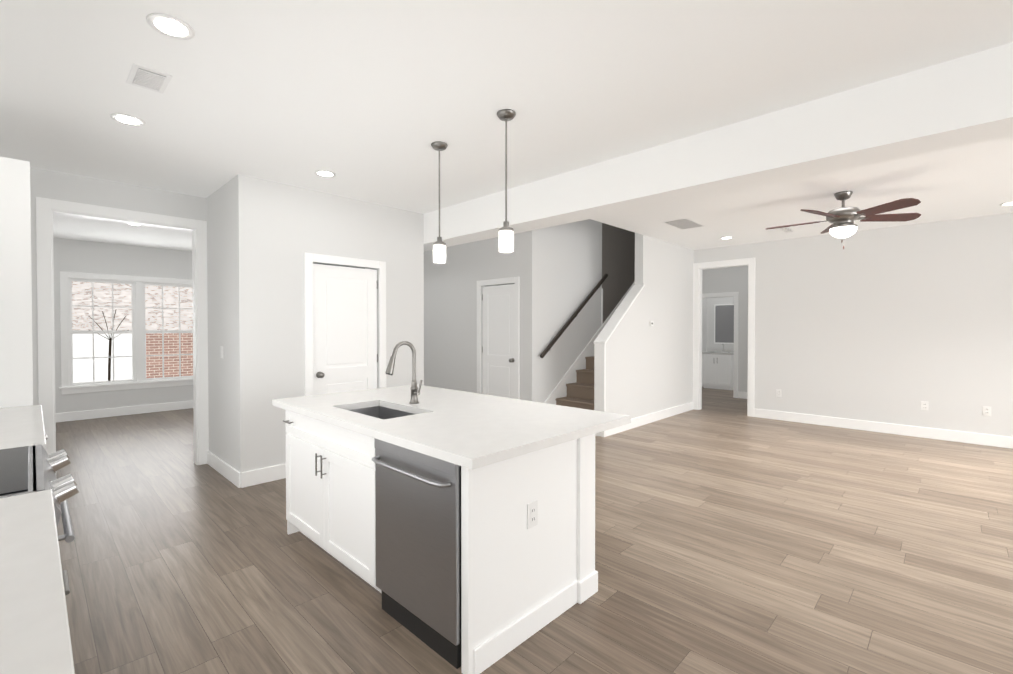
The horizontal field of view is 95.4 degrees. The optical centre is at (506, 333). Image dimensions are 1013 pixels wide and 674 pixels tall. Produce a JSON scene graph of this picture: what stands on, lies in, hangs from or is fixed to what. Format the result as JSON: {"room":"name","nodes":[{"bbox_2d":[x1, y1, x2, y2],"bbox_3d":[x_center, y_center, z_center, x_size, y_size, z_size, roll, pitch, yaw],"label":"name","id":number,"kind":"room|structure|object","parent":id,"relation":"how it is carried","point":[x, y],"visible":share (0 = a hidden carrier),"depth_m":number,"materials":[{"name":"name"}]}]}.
{"room":"kitchen","nodes":[
{"label":"kitchen","id":0,"kind":"room"},
{"bbox_2d":[30,167,205,404],"bbox_3d":[-3.780,-0.022,4.138,0.120,2.740,1.850,1,1,44],"label":"wall","id":1,"kind":"structure","parent":0,"point":[65,187],"depth_m":4.12,"materials":[{"name":"white paint"}]},
{"bbox_2d":[36,197,208,474],"bbox_3d":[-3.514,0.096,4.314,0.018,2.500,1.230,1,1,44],"label":"door frame","id":2,"kind":"structure","parent":1,"relation":"attached to","point":[45,207],"depth_m":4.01,"materials":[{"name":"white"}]},
{"bbox_2d":[53,237,192,412],"bbox_3d":[-6.021,-0.066,7.601,0.120,2.740,3.700,1,1,44],"label":"wall","id":3,"kind":"structure","parent":0,"point":[78,256],"depth_m":7.29,"materials":[{"name":"white paint"}]},
{"bbox_2d":[59,271,192,393],"bbox_3d":[-6.030,-0.022,7.555,0.170,1.835,1.900,1,1,44],"label":"window","id":4,"kind":"structure","parent":3,"relation":"in","point":[139,379],"depth_m":7.39,"materials":[{"name":"white"}]},
{"bbox_2d":[206,177,236,469],"bbox_3d":[-2.713,-0.026,4.461,0.960,2.740,0.100,1,1,44],"label":"wall","id":5,"kind":"structure","parent":0,"point":[221,301],"depth_m":4.38,"materials":[{"name":"white paint"}]},
{"bbox_2d":[235,174,423,487],"bbox_3d":[-1.688,-0.030,4.756,0.100,2.740,1.950,1,1,44],"label":"wall","id":6,"kind":"structure","parent":0,"point":[281,229],"depth_m":4.31,"materials":[{"name":"white paint"}]},
{"bbox_2d":[304,252,385,395],"bbox_3d":[-1.629,0.278,4.737,0.018,2.125,0.880,1,1,44],"label":"door frame","id":7,"kind":"structure","parent":6,"relation":"attached to","point":[310,259],"depth_m":4.53,"materials":[{"name":"white wood"}]},
{"bbox_2d":[313,264,377,394],"bbox_3d":[-1.642,0.320,4.753,0.103,2.025,0.714,1,1,44],"label":"pantry door","id":8,"kind":"structure","parent":6,"relation":"in","point":[345,355],"depth_m":4.75,"materials":[{"name":"white wood"}]},
{"bbox_2d":[424,230,536,401],"bbox_3d":[-1.554,-0.074,8.241,5.400,2.740,0.100,1,1,44],"label":"wall","id":9,"kind":"structure","parent":0,"point":[450,323],"depth_m":7.25,"materials":[{"name":"white paint"}]},
{"bbox_2d":[482,284,514,398],"bbox_3d":[-0.125,0.294,6.806,0.714,2.025,0.103,1,1,44],"label":"hall door","id":10,"kind":"structure","parent":9,"relation":"in","point":[498,349],"depth_m":6.82,"materials":[{"name":"white wood"}]},
{"bbox_2d":[477,277,519,398],"bbox_3d":[-0.138,0.252,6.789,0.880,2.125,0.018,1,1,44],"label":"door frame","id":11,"kind":"structure","parent":9,"relation":"attached to","point":[516,280],"depth_m":6.67,"materials":[{"name":"white wood"}]},
{"bbox_2d":[544,336,593,404],"bbox_3d":[1.459,0.111,7.459,0.016,2.390,2.870,1,1,44],"label":"trim","id":12,"kind":"structure","parent":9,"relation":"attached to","point":[560,389],"depth_m":6.97,"materials":[{"name":"white wood"}]},
{"bbox_2d":[0,0,1012,250],"bbox_3d":[2.085,-1.467,6.086,14.000,0.100,13.200,1,1,44],"label":"ceiling","id":13,"kind":"structure","parent":0,"point":[368,100],"depth_m":2.62,"materials":[{"name":"white paint"}]},
{"bbox_2d":[110,113,144,125],"bbox_3d":[-2.429,-1.373,2.957,0.176,0.006,0.176,1,1,44],"label":"recessed light","id":14,"kind":"object","parent":13,"relation":"in","point":[127,119],"visible":0.96,"depth_m":2.94,"materials":[{"name":"white"}]},
{"bbox_2d":[126,63,172,93],"bbox_3d":[-1.921,-1.365,2.474,0.260,0.010,0.165,1,1,44],"label":"ceiling vent","id":15,"kind":"object","parent":13,"relation":"in","point":[147,78],"visible":1,"depth_m":2.46,"materials":[{"name":"white metal"}]},
{"bbox_2d":[146,13,194,39],"bbox_3d":[-1.489,-1.362,2.044,0.176,0.006,0.176,1,1,44],"label":"recessed light","id":16,"kind":"object","parent":13,"relation":"in","point":[170,26],"visible":1,"depth_m":2.04,"materials":[{"name":"white plastic"}]},
{"bbox_2d":[315,170,335,176],"bbox_3d":[-1.568,-1.387,3.988,0.176,0.006,0.176,1,1,44],"label":"recessed light","id":17,"kind":"object","parent":13,"relation":"in","point":[323,173],"visible":1,"depth_m":3.97,"materials":[{"name":"white plastic"}]},
{"bbox_2d":[431,141,447,262],"bbox_3d":[-0.490,-0.952,3.366,0.120,0.859,0.120,1,1,44],"label":"pendant light","id":18,"kind":"object","parent":13,"relation":"hanging from","point":[439,244],"visible":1,"depth_m":3.35,"materials":[{"name":"silver metal"}]},
{"bbox_2d":[497,109,515,252],"bbox_3d":[-0.002,-0.946,2.878,0.120,0.859,0.120,1,1,44],"label":"pendant light","id":19,"kind":"object","parent":13,"relation":"hanging from","point":[506,230],"visible":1,"depth_m":2.86,"materials":[{"name":"silver metal"}]},
{"bbox_2d":[662,218,704,229],"bbox_3d":[2.286,-1.409,5.920,0.320,0.010,0.600,1,1,44],"label":"ceiling vent","id":20,"kind":"object","parent":13,"relation":"in","point":[684,223],"visible":1,"depth_m":5.89,"materials":[{"name":"white metal"}]},
{"bbox_2d":[424,42,1012,246],"bbox_3d":[2.195,-1.197,2.555,8.520,0.350,0.320,1,1,44],"label":"soffit","id":21,"kind":"structure","parent":13,"relation":"attached to","point":[962,101],"depth_m":2.85,"materials":[{"name":"white paint"}]},
{"bbox_2d":[778,227,793,232],"bbox_3d":[3.794,-1.413,6.240,0.120,0.010,0.400,1,1,44],"label":"recessed light","id":22,"kind":"object","parent":13,"relation":"attached to","point":[786,229],"visible":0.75,"depth_m":6.22,"materials":[{"name":"white plastic"}]},
{"bbox_2d":[765,191,920,248],"bbox_3d":[3.298,-1.122,4.598,1.277,0.549,1.315,1,1,44],"label":"ceiling fan","id":23,"kind":"object","parent":13,"relation":"hanging from","point":[843,218],"visible":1,"depth_m":4.48,"materials":[{"name":"brown wood"}]},
{"bbox_2d":[1000,202,1012,205],"bbox_3d":[5.412,-1.398,4.935,0.176,0.006,0.176,1,1,44],"label":"recessed light","id":24,"kind":"object","parent":13,"relation":"in","point":[1007,204],"visible":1,"depth_m":4.96,"materials":[{"name":"white plastic"}]},
{"bbox_2d":[56,387,1012,673],"bbox_3d":[2.085,1.373,6.122,14.000,0.100,13.200,1,1,44],"label":"floor","id":25,"kind":"structure","parent":0,"point":[732,537],"depth_m":2.73,"materials":[{"name":"brown wood"}]},
{"bbox_2d":[0,156,32,407],"bbox_3d":[-3.161,0.151,2.664,0.025,2.430,0.583,1,1,44],"label":"panel","id":26,"kind":"object","parent":25,"relation":"on","point":[16,376],"visible":0.54,"depth_m":2.81,"materials":[{"name":"white"}]},
{"bbox_2d":[0,405,74,673],"bbox_3d":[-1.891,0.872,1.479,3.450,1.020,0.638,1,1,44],"label":"countertop","id":27,"kind":"structure","parent":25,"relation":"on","point":[35,637],"depth_m":0.89,"materials":[{"name":"white stone"}]},
{"bbox_2d":[0,444,78,542],"bbox_3d":[-1.822,0.909,1.456,0.760,0.905,0.670,1,1,44],"label":"range","id":28,"kind":"object","parent":25,"relation":"on","point":[28,469],"visible":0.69,"depth_m":1.53,"materials":[{"name":"silver metal"}]},
{"bbox_2d":[273,405,597,673],"bbox_3d":[-0.540,0.925,2.771,1.934,0.880,0.960,1,1,44],"label":"kitchen island","id":29,"kind":"object","parent":25,"relation":"on","point":[415,515],"depth_m":2.13,"materials":[{"name":"white wood"}]},
{"bbox_2d":[272,393,555,468],"bbox_3d":[-0.596,0.482,2.657,2.020,0.070,0.730,1,1,44],"label":"island countertop","id":30,"kind":"structure","parent":29,"relation":"on","point":[471,442],"depth_m":2.16,"materials":[{"name":"white stone"}]},
{"bbox_2d":[385,341,422,403],"bbox_3d":[-0.639,0.243,2.872,0.096,0.399,0.235,1,1,44],"label":"faucet","id":31,"kind":"object","parent":30,"relation":"on","point":[415,390],"visible":1,"depth_m":2.92,"materials":[{"name":"silver metal"}]},
{"bbox_2d":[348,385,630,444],"bbox_3d":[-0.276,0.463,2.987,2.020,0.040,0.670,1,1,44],"label":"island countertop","id":32,"kind":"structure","parent":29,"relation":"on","point":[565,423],"depth_m":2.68,"materials":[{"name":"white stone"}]},
{"bbox_2d":[527,500,537,528],"bbox_3d":[0.119,0.824,2.100,0.008,0.114,0.070,1,1,44],"label":"outlet","id":33,"kind":"object","parent":29,"relation":"attached to","point":[532,514],"visible":1,"depth_m":2.10,"materials":[{"name":"white plastic"}]},
{"bbox_2d":[555,356,593,409],"bbox_3d":[1.776,0.264,7.218,0.774,2.090,2.774,1,1,44],"label":"stairs","id":34,"kind":"structure","parent":25,"relation":"on","point":[580,392],"depth_m":6.71,"materials":[{"name":"brown wood"}]},
{"bbox_2d":[702,344,733,389],"bbox_3d":[4.966,0.746,10.706,0.640,1.039,0.589,1,1,44],"label":"bathroom vanity","id":35,"kind":"object","parent":25,"relation":"on","point":[717,368],"visible":0.98,"depth_m":10.52,"materials":[{"name":"white wood"}]},
{"bbox_2d":[533,219,634,402],"bbox_3d":[1.452,-1.195,7.519,0.100,5.000,3.270,1,1,44],"label":"wall","id":36,"kind":"structure","parent":0,"point":[577,261],"depth_m":7.01,"materials":[{"name":"white paint"}]},
{"bbox_2d":[540,274,607,357],"bbox_3d":[1.049,-0.326,6.980,0.086,1.308,1.702,1,1,44],"label":"handrail","id":37,"kind":"object","parent":36,"relation":"attached to","point":[569,321],"visible":1,"depth_m":6.87,"materials":[{"name":"brown metal"}]},
{"bbox_2d":[606,233,693,418],"bbox_3d":[2.196,-1.188,6.957,0.130,5.000,2.800,1,1,44],"label":"wall","id":38,"kind":"structure","parent":0,"point":[649,369],"depth_m":6.91,"materials":[{"name":"white paint"}]},
{"bbox_2d":[594,281,634,340],"bbox_3d":[2.098,0.106,6.978,0.016,2.367,2.670,1,1,44],"label":"trim","id":39,"kind":"structure","parent":38,"relation":"attached to","point":[602,324],"depth_m":7.57,"materials":[{"name":"white wood"}]},
{"bbox_2d":[594,284,644,436],"bbox_3d":[1.561,0.304,6.322,0.170,2.032,1.055,1,1,44],"label":"trim","id":40,"kind":"structure","parent":38,"relation":"attached to","point":[610,326],"depth_m":5.99,"materials":[{"name":"white wood"}]},
{"bbox_2d":[702,298,706,386],"bbox_3d":[3.694,-0.097,10.074,0.120,2.740,3.500,1,1,44],"label":"wall","id":41,"kind":"structure","parent":0,"point":[704,324],"depth_m":11.10,"materials":[{"name":"white paint"}]},
{"bbox_2d":[707,297,733,351],"bbox_3d":[5.686,-0.102,10.496,2.150,2.740,0.120,1,1,44],"label":"wall","id":42,"kind":"structure","parent":0,"point":[711,302],"depth_m":11.11,"materials":[{"name":"white paint"}]},
{"bbox_2d":[714,304,733,343],"bbox_3d":[5.165,-0.237,10.899,0.480,0.940,0.023,1,1,44],"label":"bathroom mirror","id":43,"kind":"object","parent":42,"relation":"attached to","point":[723,323],"visible":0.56,"depth_m":10.90,"materials":[{"name":"white mirror"}]},
{"bbox_2d":[702,266,747,391],"bbox_3d":[4.564,-0.087,9.341,2.150,2.740,0.100,1,1,44],"label":"wall","id":44,"kind":"structure","parent":0,"point":[727,279],"depth_m":9.19,"materials":[{"name":"white paint"}]},
{"bbox_2d":[702,292,738,397],"bbox_3d":[4.322,0.218,9.497,0.850,2.125,0.018,1,1,44],"label":"door frame","id":45,"kind":"structure","parent":44,"relation":"attached to","point":[735,380],"depth_m":9.23,"materials":[{"name":"white wood"}]},
{"bbox_2d":[694,213,1012,436],"bbox_3d":[5.491,-0.043,5.809,8.300,2.740,0.120,1,1,44],"label":"wall","id":46,"kind":"structure","parent":0,"point":[895,325],"depth_m":6.10,"materials":[{"name":"white paint"}]},
{"bbox_2d":[56,391,1012,487],"bbox_3d":[1.243,1.267,5.252,13.600,0.135,10.420,1,1,44],"label":"baseboard","id":47,"kind":"structure","parent":46,"relation":"attached to","point":[248,478],"depth_m":6.27,"materials":[{"name":"white wood"}]},
{"bbox_2d":[693,258,754,416],"bbox_3d":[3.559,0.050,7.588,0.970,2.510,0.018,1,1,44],"label":"door frame","id":48,"kind":"structure","parent":46,"relation":"attached to","point":[751,332],"depth_m":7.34,"materials":[{"name":"white wood"}]},
{"bbox_2d":[776,389,780,396],"bbox_3d":[4.154,0.902,7.028,0.070,0.114,0.008,1,1,44],"label":"electrical outlet","id":49,"kind":"object","parent":46,"relation":"attached to","point":[778,392],"visible":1,"depth_m":7.03,"materials":[{"name":"white plastic"}]},
{"bbox_2d":[921,401,927,409],"bbox_3d":[5.339,0.916,5.879,0.070,0.114,0.008,1,1,44],"label":"electrical outlet","id":50,"kind":"object","parent":46,"relation":"attached to","point":[924,405],"visible":1,"depth_m":5.88,"materials":[{"name":"white plastic"}]},
{"bbox_2d":[983,406,990,415],"bbox_3d":[5.733,0.921,5.496,0.070,0.114,0.008,1,1,44],"label":"electrical outlet","id":51,"kind":"object","parent":46,"relation":"attached to","point":[986,410],"visible":1,"depth_m":5.50,"materials":[{"name":"white plastic"}]},
{"label":"outside","id":52,"kind":"structure","parent":0,"visible":0},
{"bbox_2d":[72,281,192,382],"bbox_3d":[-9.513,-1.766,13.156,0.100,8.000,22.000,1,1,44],"label":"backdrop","id":53,"kind":"structure","parent":52,"point":[82,343],"depth_m":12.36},
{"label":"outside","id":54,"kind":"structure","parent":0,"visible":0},
{"bbox_2d":[89,310,125,380],"bbox_3d":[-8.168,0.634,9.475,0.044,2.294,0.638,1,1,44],"label":"tree","id":55,"kind":"object","parent":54,"point":[109,338],"visible":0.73,"depth_m":9.46,"materials":[{"name":"brown plant"}]}
]}

